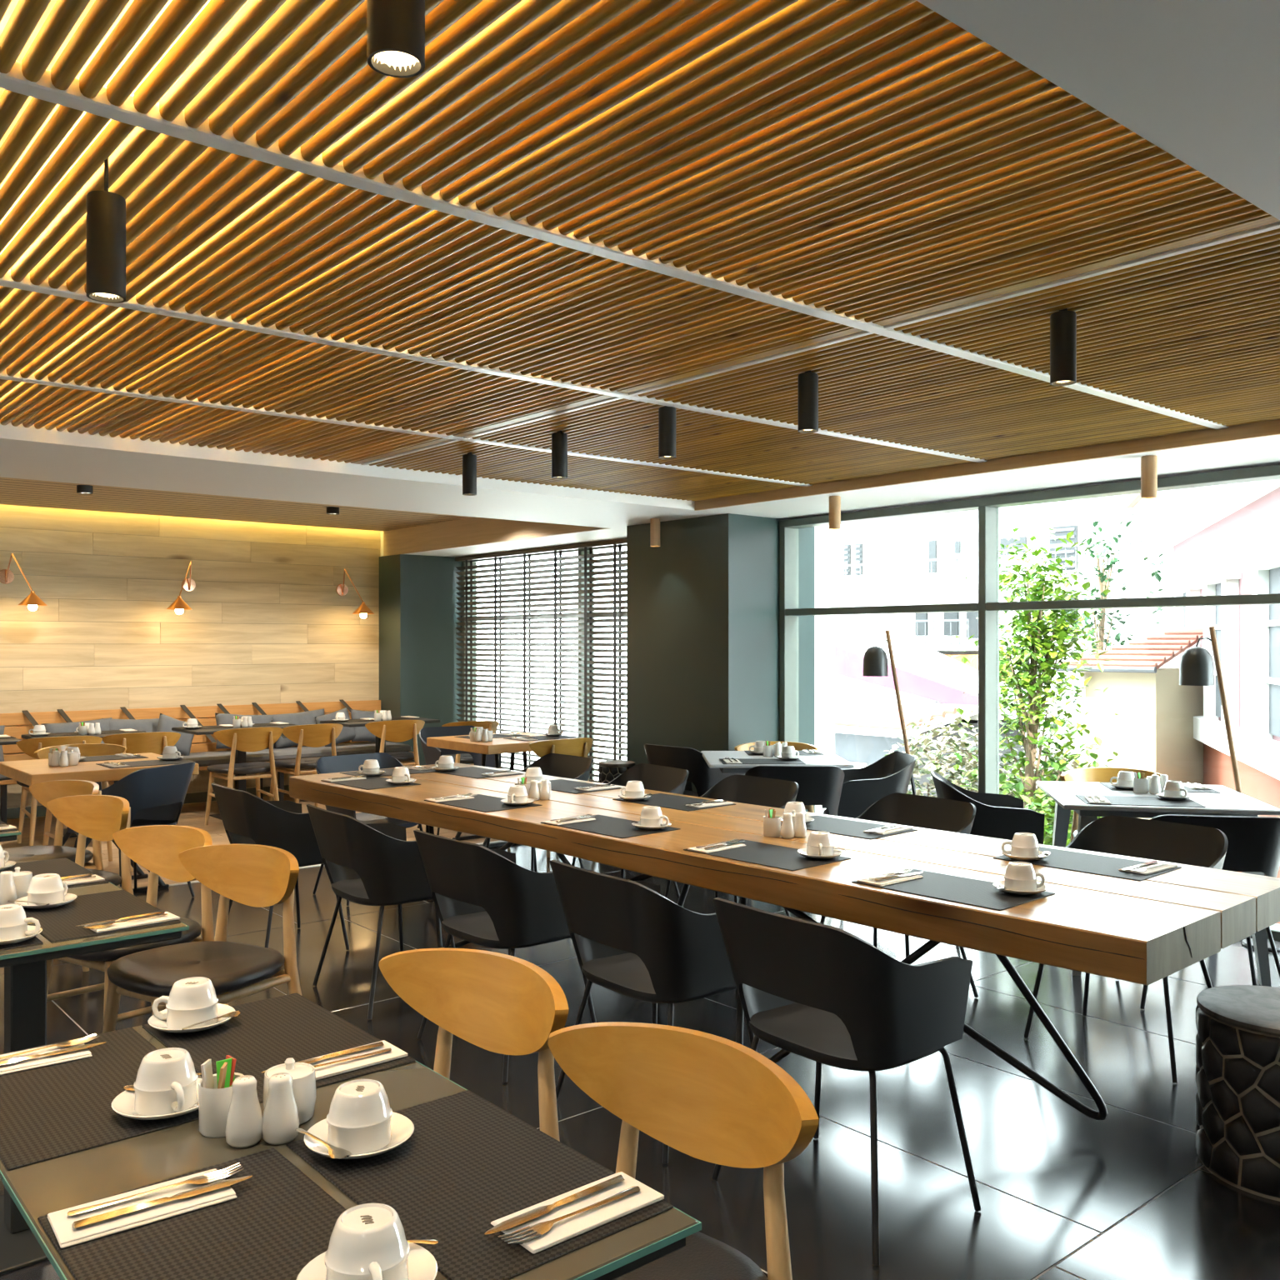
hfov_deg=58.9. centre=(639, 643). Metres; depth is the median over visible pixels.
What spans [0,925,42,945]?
saucer
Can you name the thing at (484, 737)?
pepper shaker
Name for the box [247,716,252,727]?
pepper shaker
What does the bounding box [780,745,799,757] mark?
cup
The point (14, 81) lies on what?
ceiling beam
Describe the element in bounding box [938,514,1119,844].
tree
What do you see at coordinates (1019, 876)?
cup
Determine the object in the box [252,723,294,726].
placemat
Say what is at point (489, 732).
sugar bowl
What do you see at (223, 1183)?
knife
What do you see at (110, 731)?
placemat
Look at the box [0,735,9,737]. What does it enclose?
napkin
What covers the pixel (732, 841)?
fork
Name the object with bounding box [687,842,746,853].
napkin
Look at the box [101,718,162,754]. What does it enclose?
pillow
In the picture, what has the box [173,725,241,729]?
placemat
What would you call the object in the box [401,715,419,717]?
napkin
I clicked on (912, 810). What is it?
armchair
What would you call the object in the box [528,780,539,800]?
salt shaker
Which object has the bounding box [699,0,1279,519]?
ceiling
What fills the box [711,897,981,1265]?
armchair
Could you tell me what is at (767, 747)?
holder
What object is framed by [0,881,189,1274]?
glass table
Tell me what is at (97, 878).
napkin
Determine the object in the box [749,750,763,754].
saucer
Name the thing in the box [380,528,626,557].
ceiling
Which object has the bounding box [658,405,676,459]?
spotlight
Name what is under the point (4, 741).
table
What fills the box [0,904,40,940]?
cup
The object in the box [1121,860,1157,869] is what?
knife
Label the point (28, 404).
ceiling panel
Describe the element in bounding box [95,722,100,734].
pepper shaker
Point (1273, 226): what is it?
trim
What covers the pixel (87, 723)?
cup
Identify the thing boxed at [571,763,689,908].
armchair
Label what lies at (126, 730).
napkin
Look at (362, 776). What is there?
knife
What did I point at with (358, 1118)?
cup
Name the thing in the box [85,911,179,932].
napkin
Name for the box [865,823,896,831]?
knife
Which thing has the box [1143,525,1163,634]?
cypress
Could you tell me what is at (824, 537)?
house
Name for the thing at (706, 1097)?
wooden chair
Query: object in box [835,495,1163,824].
apartment block
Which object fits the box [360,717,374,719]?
napkin
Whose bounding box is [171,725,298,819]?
table
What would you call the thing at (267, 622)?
wall
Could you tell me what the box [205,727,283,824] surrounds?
wooden chair
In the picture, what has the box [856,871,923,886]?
napkin
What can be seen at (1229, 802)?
table
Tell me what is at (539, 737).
placemat
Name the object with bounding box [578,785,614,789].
fork
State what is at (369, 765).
cup
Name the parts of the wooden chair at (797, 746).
backrest, leg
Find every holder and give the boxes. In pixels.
[48,748,60,765]
[78,722,87,734]
[198,1055,244,1137]
[232,715,240,727]
[374,710,381,720]
[470,727,477,741]
[516,776,530,797]
[763,740,773,756]
[763,808,780,837]
[1133,771,1148,794]
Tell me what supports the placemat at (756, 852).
on the table at (1146, 932)
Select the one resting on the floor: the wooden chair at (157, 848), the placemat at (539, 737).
the wooden chair at (157, 848)
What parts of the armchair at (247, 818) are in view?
leg, leg, leg, seat, leg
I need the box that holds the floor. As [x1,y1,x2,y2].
[0,794,1279,1279]
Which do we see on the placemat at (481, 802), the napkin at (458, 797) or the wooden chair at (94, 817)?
the napkin at (458, 797)
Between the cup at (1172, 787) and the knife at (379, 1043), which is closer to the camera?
the knife at (379, 1043)
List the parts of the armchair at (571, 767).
leg, leg, leg, leg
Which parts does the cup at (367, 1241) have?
handle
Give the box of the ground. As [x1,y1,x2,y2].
[501,725,626,780]
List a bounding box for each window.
[461,544,626,779]
[779,464,1279,941]
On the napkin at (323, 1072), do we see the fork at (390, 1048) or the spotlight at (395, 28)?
the fork at (390, 1048)
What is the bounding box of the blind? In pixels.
[455,538,626,782]
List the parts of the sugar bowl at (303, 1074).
lid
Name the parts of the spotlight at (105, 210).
stem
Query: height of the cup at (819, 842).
0.074 m
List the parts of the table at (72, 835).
foot plate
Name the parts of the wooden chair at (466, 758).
leg, seat, backrest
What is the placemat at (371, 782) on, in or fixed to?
on the table at (1146, 932)
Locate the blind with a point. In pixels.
(617, 542)
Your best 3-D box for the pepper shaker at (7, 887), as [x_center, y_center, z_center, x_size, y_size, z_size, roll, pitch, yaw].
[-1.695,0.655,3.034,0.051,0.090,0.051,0,0,15]
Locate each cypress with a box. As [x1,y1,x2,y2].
[1065,510,1134,762]
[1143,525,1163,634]
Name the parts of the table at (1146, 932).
leg rod, leg rod, leg rod, leg rod, leg rod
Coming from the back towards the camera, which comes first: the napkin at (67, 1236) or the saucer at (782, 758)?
the saucer at (782, 758)
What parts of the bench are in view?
leg, leg, leg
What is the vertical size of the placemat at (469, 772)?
0.003 m
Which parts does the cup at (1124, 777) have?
handle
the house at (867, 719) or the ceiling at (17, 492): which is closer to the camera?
the ceiling at (17, 492)
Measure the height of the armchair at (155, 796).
0.783 m
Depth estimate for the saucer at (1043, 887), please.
3.13 m
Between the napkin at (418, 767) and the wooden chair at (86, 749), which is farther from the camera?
the wooden chair at (86, 749)
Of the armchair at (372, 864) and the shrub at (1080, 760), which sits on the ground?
the shrub at (1080, 760)
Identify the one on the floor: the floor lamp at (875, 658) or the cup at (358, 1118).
the floor lamp at (875, 658)
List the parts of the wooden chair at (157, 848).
leg, cross rail, leg, seat, leg, backrest, cross rail, leg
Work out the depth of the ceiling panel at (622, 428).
5.38 m
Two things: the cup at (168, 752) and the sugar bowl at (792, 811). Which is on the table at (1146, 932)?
the sugar bowl at (792, 811)
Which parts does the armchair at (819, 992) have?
leg, leg, seat, leg, leg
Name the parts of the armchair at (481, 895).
leg, seat, leg, leg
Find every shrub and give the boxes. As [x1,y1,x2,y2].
[883,716,1014,797]
[999,745,1092,832]
[1020,789,1102,846]
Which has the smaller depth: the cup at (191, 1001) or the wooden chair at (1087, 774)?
the cup at (191, 1001)
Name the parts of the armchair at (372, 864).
leg, leg, seat, leg, leg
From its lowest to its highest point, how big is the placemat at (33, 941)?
0.003 m
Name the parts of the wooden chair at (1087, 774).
leg, seat, backrest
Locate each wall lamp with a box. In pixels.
[0,553,47,610]
[166,561,195,614]
[335,568,374,618]
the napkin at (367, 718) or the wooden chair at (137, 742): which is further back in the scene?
the napkin at (367, 718)
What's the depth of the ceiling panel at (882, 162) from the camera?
2.06 m
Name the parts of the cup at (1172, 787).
handle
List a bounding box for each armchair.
[67,761,195,896]
[210,783,349,949]
[306,804,455,1019]
[312,752,423,905]
[413,829,596,1081]
[417,725,501,834]
[485,753,593,871]
[549,860,757,1163]
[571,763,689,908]
[644,744,744,796]
[664,774,799,916]
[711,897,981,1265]
[745,765,844,903]
[820,792,978,997]
[821,750,916,818]
[930,770,1044,844]
[1023,815,1228,1083]
[1116,814,1279,1009]
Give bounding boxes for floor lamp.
[862,630,916,794]
[1179,625,1279,951]
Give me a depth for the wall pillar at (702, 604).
7.96 m
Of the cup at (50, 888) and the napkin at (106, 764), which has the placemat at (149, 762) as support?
the napkin at (106, 764)
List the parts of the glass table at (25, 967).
foot plate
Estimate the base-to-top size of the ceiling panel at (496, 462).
0.030 m
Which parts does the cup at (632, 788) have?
handle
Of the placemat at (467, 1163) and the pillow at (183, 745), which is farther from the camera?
the pillow at (183, 745)
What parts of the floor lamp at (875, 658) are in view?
lamp shade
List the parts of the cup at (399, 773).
handle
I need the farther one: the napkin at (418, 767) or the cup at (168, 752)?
the cup at (168, 752)
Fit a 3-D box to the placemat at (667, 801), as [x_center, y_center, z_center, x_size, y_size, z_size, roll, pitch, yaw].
[0.148,0.699,5.001,0.296,0.003,0.480,0,0,-42]
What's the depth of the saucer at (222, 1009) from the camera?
2.04 m
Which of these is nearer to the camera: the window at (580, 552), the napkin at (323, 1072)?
the napkin at (323, 1072)
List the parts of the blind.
head rail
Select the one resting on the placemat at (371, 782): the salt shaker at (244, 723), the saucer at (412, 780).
the saucer at (412, 780)
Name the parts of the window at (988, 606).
frame, frame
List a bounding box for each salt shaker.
[50,750,59,766]
[88,723,94,734]
[225,1075,262,1148]
[241,716,248,727]
[382,710,387,720]
[475,729,481,741]
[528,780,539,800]
[774,742,781,757]
[780,812,794,838]
[1149,775,1160,794]
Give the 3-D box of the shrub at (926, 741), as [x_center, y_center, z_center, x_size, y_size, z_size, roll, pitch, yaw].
[2.928,3.174,10.924,1.275,4.957,1.255,0,0,-8]
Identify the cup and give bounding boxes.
[0,844,9,867]
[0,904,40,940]
[26,873,68,904]
[28,725,45,734]
[65,746,80,758]
[75,722,89,731]
[133,1047,197,1115]
[151,976,218,1029]
[162,745,180,758]
[182,718,198,726]
[324,1202,409,1279]
[326,1079,392,1154]
[335,712,345,719]
[358,759,379,773]
[391,766,409,781]
[435,755,454,768]
[469,726,483,735]
[507,785,528,802]
[524,766,542,781]
[547,725,563,734]
[620,780,644,797]
[640,805,669,826]
[749,740,765,751]
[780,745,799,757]
[783,801,806,821]
[806,830,834,855]
[1000,832,1039,857]
[1004,861,1044,890]
[1110,770,1134,785]
[1163,780,1187,796]
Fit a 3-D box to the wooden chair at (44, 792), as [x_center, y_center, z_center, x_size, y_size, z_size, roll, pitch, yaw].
[-2.779,1.055,5.254,0.552,0.794,0.503,0,0,33]
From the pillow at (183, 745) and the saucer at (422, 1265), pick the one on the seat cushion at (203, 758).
the pillow at (183, 745)
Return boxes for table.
[0,738,20,744]
[0,752,199,893]
[0,830,21,841]
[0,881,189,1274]
[0,1025,701,1279]
[20,731,144,837]
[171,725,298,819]
[289,762,1279,1120]
[320,718,440,752]
[426,731,565,847]
[700,750,854,773]
[1035,780,1279,986]
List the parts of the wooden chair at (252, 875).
leg, cross rail, seat, leg, backrest, rail, cross rail, leg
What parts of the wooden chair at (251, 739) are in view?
leg, rail, leg, seat, backrest, cross rail, leg, leg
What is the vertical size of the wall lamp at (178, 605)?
0.482 m
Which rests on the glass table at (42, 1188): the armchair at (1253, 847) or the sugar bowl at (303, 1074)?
the sugar bowl at (303, 1074)
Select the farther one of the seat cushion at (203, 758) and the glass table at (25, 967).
the seat cushion at (203, 758)
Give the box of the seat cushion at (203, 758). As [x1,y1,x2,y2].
[0,741,411,779]
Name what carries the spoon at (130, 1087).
on the saucer at (122, 1104)
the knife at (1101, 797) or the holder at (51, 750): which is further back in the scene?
the holder at (51, 750)
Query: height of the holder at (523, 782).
0.096 m
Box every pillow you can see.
[0,725,4,761]
[40,717,112,743]
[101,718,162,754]
[156,713,194,755]
[215,713,274,749]
[272,708,324,748]
[314,707,355,746]
[350,709,375,742]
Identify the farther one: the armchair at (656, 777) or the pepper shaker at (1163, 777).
the armchair at (656, 777)
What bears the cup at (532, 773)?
on the saucer
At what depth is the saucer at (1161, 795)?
5.03 m
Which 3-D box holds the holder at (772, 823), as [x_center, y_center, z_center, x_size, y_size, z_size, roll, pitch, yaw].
[0.481,0.652,4.122,0.064,0.096,0.064,0,0,10]
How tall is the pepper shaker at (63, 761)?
0.090 m
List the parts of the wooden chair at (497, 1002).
leg, backrest, leg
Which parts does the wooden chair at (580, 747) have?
leg, backrest, leg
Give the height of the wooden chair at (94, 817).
0.794 m
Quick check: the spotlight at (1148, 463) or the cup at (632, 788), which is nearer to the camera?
the cup at (632, 788)
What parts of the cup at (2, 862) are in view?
handle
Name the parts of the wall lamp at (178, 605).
bulb, lamp shade, arm, wall plate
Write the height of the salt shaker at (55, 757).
0.090 m
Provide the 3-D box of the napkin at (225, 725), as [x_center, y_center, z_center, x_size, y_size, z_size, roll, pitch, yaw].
[-3.479,0.694,9.582,0.090,0.005,0.200,0,0,-39]
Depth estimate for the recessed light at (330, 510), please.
9.39 m
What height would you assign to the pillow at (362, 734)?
0.342 m
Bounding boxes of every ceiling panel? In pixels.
[0,0,1279,325]
[0,89,863,393]
[0,285,613,436]
[0,379,451,464]
[368,440,799,501]
[472,398,972,484]
[638,333,1210,459]
[893,228,1279,426]
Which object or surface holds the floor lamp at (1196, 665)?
on the floor
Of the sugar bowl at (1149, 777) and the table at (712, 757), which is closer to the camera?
the sugar bowl at (1149, 777)
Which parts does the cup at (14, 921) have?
handle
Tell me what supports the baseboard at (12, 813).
attached to the wall
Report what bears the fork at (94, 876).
on the napkin at (97, 878)
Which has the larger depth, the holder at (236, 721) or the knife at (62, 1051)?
the holder at (236, 721)
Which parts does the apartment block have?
railing, railing, railing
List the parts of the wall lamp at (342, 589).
wall plate, arm, lamp shade, bulb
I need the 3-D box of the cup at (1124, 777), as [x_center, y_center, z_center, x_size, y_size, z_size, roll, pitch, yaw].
[2.332,0.653,5.454,0.107,0.074,0.089,0,0,-15]
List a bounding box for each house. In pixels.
[815,525,834,814]
[835,618,1044,796]
[1055,629,1203,819]
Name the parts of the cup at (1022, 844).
handle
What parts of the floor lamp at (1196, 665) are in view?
lamp shade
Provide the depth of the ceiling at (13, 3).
1.99 m
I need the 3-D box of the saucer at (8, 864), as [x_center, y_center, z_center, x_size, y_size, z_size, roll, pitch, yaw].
[-1.995,0.688,3.474,0.149,0.018,0.149,0,0,-40]
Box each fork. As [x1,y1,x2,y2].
[0,1033,99,1059]
[61,875,95,880]
[67,1162,243,1215]
[81,913,167,929]
[313,1047,391,1067]
[328,775,364,779]
[432,793,472,798]
[483,770,515,774]
[497,1185,639,1244]
[550,814,592,820]
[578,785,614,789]
[689,800,726,805]
[695,838,739,847]
[869,867,912,879]
[871,825,903,832]
[1130,862,1167,871]
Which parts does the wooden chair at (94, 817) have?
leg, backrest, seat, leg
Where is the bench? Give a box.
[0,699,413,823]
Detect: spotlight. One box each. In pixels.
[85,158,125,303]
[366,0,424,77]
[462,452,476,495]
[551,430,567,479]
[650,518,659,546]
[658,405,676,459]
[797,370,818,433]
[829,495,840,529]
[1050,308,1076,385]
[1140,455,1157,499]
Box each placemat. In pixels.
[0,820,16,831]
[0,857,108,887]
[0,936,43,949]
[0,1027,198,1169]
[22,732,88,737]
[23,890,180,942]
[37,1147,346,1279]
[70,730,141,734]
[78,755,147,762]
[95,758,196,768]
[142,992,415,1103]
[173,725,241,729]
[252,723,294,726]
[285,1090,673,1279]
[320,775,420,789]
[324,719,381,722]
[340,768,437,777]
[391,716,424,719]
[424,794,542,812]
[429,766,523,778]
[455,734,527,739]
[505,735,578,740]
[515,779,621,794]
[540,814,679,838]
[612,793,735,811]
[683,839,850,870]
[719,758,805,764]
[744,750,824,754]
[780,815,917,839]
[851,868,1054,910]
[992,846,1181,880]
[1075,795,1205,807]
[1100,782,1219,793]
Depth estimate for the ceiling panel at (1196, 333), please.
3.40 m
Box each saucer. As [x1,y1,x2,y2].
[0,860,16,870]
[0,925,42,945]
[14,893,77,909]
[28,732,49,736]
[111,1078,202,1119]
[147,1003,234,1033]
[156,755,183,760]
[182,725,201,729]
[296,1242,437,1279]
[304,1112,414,1159]
[331,719,349,721]
[356,770,384,775]
[385,778,415,784]
[432,765,459,771]
[500,798,534,805]
[543,732,563,736]
[618,793,651,800]
[631,820,671,829]
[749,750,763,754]
[775,755,800,759]
[780,815,814,823]
[796,848,843,859]
[992,880,1048,894]
[1000,849,1049,860]
[1110,782,1133,789]
[1155,792,1192,799]
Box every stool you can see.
[598,760,634,783]
[1195,985,1279,1201]
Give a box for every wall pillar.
[378,554,462,765]
[626,513,814,812]
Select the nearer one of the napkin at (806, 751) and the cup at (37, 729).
the napkin at (806, 751)
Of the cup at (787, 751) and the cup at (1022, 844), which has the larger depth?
the cup at (787, 751)
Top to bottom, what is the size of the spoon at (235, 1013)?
0.009 m
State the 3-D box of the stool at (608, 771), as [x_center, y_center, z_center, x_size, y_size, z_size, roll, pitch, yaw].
[-0.166,1.150,8.117,0.268,0.600,0.268,0,0,-17]
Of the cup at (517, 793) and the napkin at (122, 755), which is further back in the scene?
the napkin at (122, 755)
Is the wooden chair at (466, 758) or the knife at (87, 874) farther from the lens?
the wooden chair at (466, 758)
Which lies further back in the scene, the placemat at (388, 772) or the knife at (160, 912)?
the placemat at (388, 772)
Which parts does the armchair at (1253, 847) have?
leg, leg, leg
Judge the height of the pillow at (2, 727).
0.346 m
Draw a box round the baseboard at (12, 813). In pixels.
[6,785,289,819]
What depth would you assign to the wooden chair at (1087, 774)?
5.97 m
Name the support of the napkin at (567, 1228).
on the placemat at (467, 1163)
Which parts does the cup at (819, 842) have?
handle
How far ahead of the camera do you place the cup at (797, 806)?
4.36 m
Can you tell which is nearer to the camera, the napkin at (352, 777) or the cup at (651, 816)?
the cup at (651, 816)
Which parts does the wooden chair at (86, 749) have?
leg, backrest, leg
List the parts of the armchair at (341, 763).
leg, seat, leg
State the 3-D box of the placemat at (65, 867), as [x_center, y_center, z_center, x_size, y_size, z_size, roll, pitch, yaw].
[-1.823,0.699,3.410,0.296,0.003,0.480,0,0,-40]
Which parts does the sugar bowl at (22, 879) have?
lid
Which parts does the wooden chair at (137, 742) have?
rail, leg, backrest, leg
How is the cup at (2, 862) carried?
on the saucer at (8, 864)
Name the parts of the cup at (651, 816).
handle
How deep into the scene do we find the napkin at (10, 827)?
4.26 m
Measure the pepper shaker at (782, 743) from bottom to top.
0.090 m
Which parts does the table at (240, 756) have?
foot plate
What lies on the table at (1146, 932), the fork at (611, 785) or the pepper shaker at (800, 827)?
the pepper shaker at (800, 827)
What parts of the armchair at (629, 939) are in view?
leg, leg, seat, leg, leg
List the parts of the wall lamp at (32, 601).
wall plate, arm, lamp shade, bulb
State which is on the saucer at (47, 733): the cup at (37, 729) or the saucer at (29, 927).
the cup at (37, 729)
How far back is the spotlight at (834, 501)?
6.75 m
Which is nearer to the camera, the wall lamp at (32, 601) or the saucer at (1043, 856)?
the saucer at (1043, 856)
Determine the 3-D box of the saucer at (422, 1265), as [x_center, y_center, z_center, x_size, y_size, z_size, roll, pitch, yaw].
[-0.293,0.688,1.220,0.149,0.018,0.149,0,0,-40]
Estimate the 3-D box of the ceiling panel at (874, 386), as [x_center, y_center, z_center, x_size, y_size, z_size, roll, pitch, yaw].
[1.248,-0.950,4.615,2.342,0.030,1.130,0,0,-40]
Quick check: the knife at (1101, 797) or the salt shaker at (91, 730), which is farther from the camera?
the salt shaker at (91, 730)
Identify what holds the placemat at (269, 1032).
on the glass table at (42, 1188)
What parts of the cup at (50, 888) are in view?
handle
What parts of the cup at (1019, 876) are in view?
handle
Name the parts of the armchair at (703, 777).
seat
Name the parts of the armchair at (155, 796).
leg, leg, seat, leg, leg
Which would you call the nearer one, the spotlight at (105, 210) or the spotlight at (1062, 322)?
the spotlight at (105, 210)
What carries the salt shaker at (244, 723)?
on the table at (240, 756)
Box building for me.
[1125,479,1279,924]
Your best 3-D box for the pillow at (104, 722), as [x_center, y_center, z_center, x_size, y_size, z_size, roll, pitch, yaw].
[-4.673,0.805,9.461,0.566,0.346,0.179,0,0,-40]
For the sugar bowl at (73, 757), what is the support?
on the table at (29, 772)
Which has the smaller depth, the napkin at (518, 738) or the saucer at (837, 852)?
the saucer at (837, 852)
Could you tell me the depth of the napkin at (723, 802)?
4.86 m
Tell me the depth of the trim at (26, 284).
3.63 m
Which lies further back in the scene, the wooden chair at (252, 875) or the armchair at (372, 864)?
the armchair at (372, 864)
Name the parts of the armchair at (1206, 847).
leg, leg, leg, leg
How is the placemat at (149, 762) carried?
on the table at (29, 772)
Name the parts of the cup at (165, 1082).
handle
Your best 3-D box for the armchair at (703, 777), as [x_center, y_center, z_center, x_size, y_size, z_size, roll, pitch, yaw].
[0.347,1.057,7.539,0.504,0.783,0.567,0,0,-44]
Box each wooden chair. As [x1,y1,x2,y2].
[3,780,104,870]
[16,735,102,845]
[34,743,133,871]
[46,795,133,971]
[46,825,214,1021]
[101,731,180,786]
[102,844,301,1033]
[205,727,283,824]
[269,723,343,807]
[365,720,424,765]
[379,948,568,1141]
[441,720,499,764]
[509,737,593,857]
[547,1021,819,1279]
[734,740,817,812]
[1060,767,1160,842]
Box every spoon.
[7,900,49,905]
[123,1072,201,1090]
[181,1010,240,1029]
[295,1128,352,1158]
[406,1240,438,1244]
[993,878,1006,889]
[1037,851,1049,857]
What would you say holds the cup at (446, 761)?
on the saucer at (457, 767)
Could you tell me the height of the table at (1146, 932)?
0.741 m
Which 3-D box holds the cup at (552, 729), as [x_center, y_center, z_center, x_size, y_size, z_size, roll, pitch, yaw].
[-0.645,0.653,8.532,0.108,0.074,0.089,0,0,41]
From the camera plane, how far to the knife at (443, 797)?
5.05 m
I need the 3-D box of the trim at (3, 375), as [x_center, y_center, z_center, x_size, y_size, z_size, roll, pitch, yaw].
[-1.106,-0.948,4.938,5.535,0.034,0.050,0,0,-40]
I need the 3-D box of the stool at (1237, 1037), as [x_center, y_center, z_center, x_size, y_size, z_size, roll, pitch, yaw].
[1.762,1.225,3.118,0.422,0.450,0.422,0,0,38]
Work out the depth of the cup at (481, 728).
8.32 m
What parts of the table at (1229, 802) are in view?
leg, leg, leg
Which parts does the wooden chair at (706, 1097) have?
leg, backrest, seat, leg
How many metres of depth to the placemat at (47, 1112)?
1.71 m
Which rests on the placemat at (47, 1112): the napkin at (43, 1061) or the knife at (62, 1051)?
the napkin at (43, 1061)
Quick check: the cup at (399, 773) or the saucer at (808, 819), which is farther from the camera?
the cup at (399, 773)
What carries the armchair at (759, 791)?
on the floor
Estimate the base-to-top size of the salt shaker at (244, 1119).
0.090 m
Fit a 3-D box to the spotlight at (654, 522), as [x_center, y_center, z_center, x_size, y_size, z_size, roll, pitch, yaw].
[0.108,-0.783,7.995,0.070,0.201,0.070,0,0,-40]
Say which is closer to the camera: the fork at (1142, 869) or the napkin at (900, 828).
the fork at (1142, 869)
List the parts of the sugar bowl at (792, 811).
lid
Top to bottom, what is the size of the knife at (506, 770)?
0.008 m
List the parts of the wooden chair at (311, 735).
leg, rail, seat, leg, cross rail, backrest, leg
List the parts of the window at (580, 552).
frame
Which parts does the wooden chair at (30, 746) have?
leg, seat, rail, leg, backrest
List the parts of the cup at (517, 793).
handle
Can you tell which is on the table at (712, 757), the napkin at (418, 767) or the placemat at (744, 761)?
the placemat at (744, 761)
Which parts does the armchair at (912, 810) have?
leg, leg, leg, leg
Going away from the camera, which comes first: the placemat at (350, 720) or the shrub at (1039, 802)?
the shrub at (1039, 802)
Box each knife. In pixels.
[0,1041,105,1065]
[60,873,91,879]
[71,1175,252,1228]
[75,910,164,926]
[261,1041,383,1072]
[331,775,365,779]
[404,765,425,768]
[435,795,474,799]
[482,770,510,774]
[484,1175,624,1234]
[555,815,593,822]
[574,784,610,788]
[686,800,722,804]
[704,840,744,849]
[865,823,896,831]
[874,871,922,881]
[1096,795,1105,801]
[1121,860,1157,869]
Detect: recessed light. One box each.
[76,485,92,494]
[326,506,339,514]
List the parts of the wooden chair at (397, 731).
leg, backrest, seat, cross rail, leg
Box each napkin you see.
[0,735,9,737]
[0,825,16,829]
[0,1043,92,1074]
[47,1168,237,1248]
[62,874,104,884]
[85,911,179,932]
[101,763,129,767]
[115,753,140,757]
[119,729,137,731]
[219,724,232,726]
[270,721,288,724]
[309,1040,408,1079]
[322,776,365,781]
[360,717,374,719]
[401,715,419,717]
[406,766,433,769]
[425,795,474,802]
[481,770,520,776]
[490,1171,664,1254]
[495,733,520,735]
[512,737,538,740]
[543,816,595,824]
[575,785,619,790]
[685,800,733,807]
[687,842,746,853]
[723,759,741,763]
[801,750,820,753]
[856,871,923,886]
[863,825,913,834]
[1084,796,1111,804]
[1118,862,1177,874]
[1182,783,1211,789]
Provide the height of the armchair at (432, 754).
0.783 m
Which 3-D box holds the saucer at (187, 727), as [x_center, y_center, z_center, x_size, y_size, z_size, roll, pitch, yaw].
[-3.657,0.688,9.263,0.149,0.018,0.149,0,0,-40]
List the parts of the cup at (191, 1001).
handle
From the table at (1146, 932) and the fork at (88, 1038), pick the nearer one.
the fork at (88, 1038)
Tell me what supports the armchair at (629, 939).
on the floor
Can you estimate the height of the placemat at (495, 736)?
0.003 m
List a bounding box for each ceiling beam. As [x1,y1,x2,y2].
[0,60,1228,429]
[0,421,724,529]
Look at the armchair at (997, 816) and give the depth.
5.44 m
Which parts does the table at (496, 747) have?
leg, leg, leg, leg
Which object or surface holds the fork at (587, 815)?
on the napkin at (554, 822)
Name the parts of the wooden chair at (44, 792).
seat, leg, backrest, cross rail, rail, leg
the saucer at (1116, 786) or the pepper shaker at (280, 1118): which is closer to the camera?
the pepper shaker at (280, 1118)
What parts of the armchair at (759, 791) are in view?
leg, leg, leg, leg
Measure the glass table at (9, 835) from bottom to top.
0.750 m
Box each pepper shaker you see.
[0,870,17,904]
[59,750,69,766]
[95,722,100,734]
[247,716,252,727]
[261,1072,299,1144]
[386,710,391,720]
[481,729,488,741]
[539,779,550,799]
[781,742,787,749]
[794,811,806,838]
[1159,774,1168,792]
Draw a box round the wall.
[0,504,380,808]
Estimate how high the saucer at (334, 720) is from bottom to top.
0.018 m
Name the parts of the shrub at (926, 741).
stem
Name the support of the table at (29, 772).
on the floor
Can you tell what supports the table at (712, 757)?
on the floor
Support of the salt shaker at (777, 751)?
on the table at (712, 757)
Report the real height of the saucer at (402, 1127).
0.018 m
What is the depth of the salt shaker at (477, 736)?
8.05 m
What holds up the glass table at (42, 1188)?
on the floor
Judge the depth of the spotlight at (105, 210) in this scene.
2.17 m
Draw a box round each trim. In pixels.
[0,270,987,462]
[0,369,812,486]
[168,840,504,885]
[360,221,1279,464]
[695,419,1279,510]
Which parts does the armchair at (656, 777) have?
leg, leg, leg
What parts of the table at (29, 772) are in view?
leg, leg, leg, leg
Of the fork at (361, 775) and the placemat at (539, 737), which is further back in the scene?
the placemat at (539, 737)
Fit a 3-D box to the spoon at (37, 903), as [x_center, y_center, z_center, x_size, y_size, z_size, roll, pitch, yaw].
[-1.594,0.677,2.955,0.121,0.009,0.027,0,0,11]
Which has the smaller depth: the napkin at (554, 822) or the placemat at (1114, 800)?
the napkin at (554, 822)
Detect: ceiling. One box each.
[0,0,287,293]
[0,477,472,531]
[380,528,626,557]
[383,516,609,555]
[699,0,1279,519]
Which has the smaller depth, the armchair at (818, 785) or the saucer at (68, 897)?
the saucer at (68, 897)
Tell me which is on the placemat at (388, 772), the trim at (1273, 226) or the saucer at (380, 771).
the saucer at (380, 771)
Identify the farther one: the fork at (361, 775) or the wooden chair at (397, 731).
the wooden chair at (397, 731)
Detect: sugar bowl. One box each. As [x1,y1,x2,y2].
[12,866,32,899]
[67,750,79,765]
[262,1057,316,1124]
[486,728,493,741]
[537,778,551,794]
[791,810,795,824]
[1146,773,1159,791]

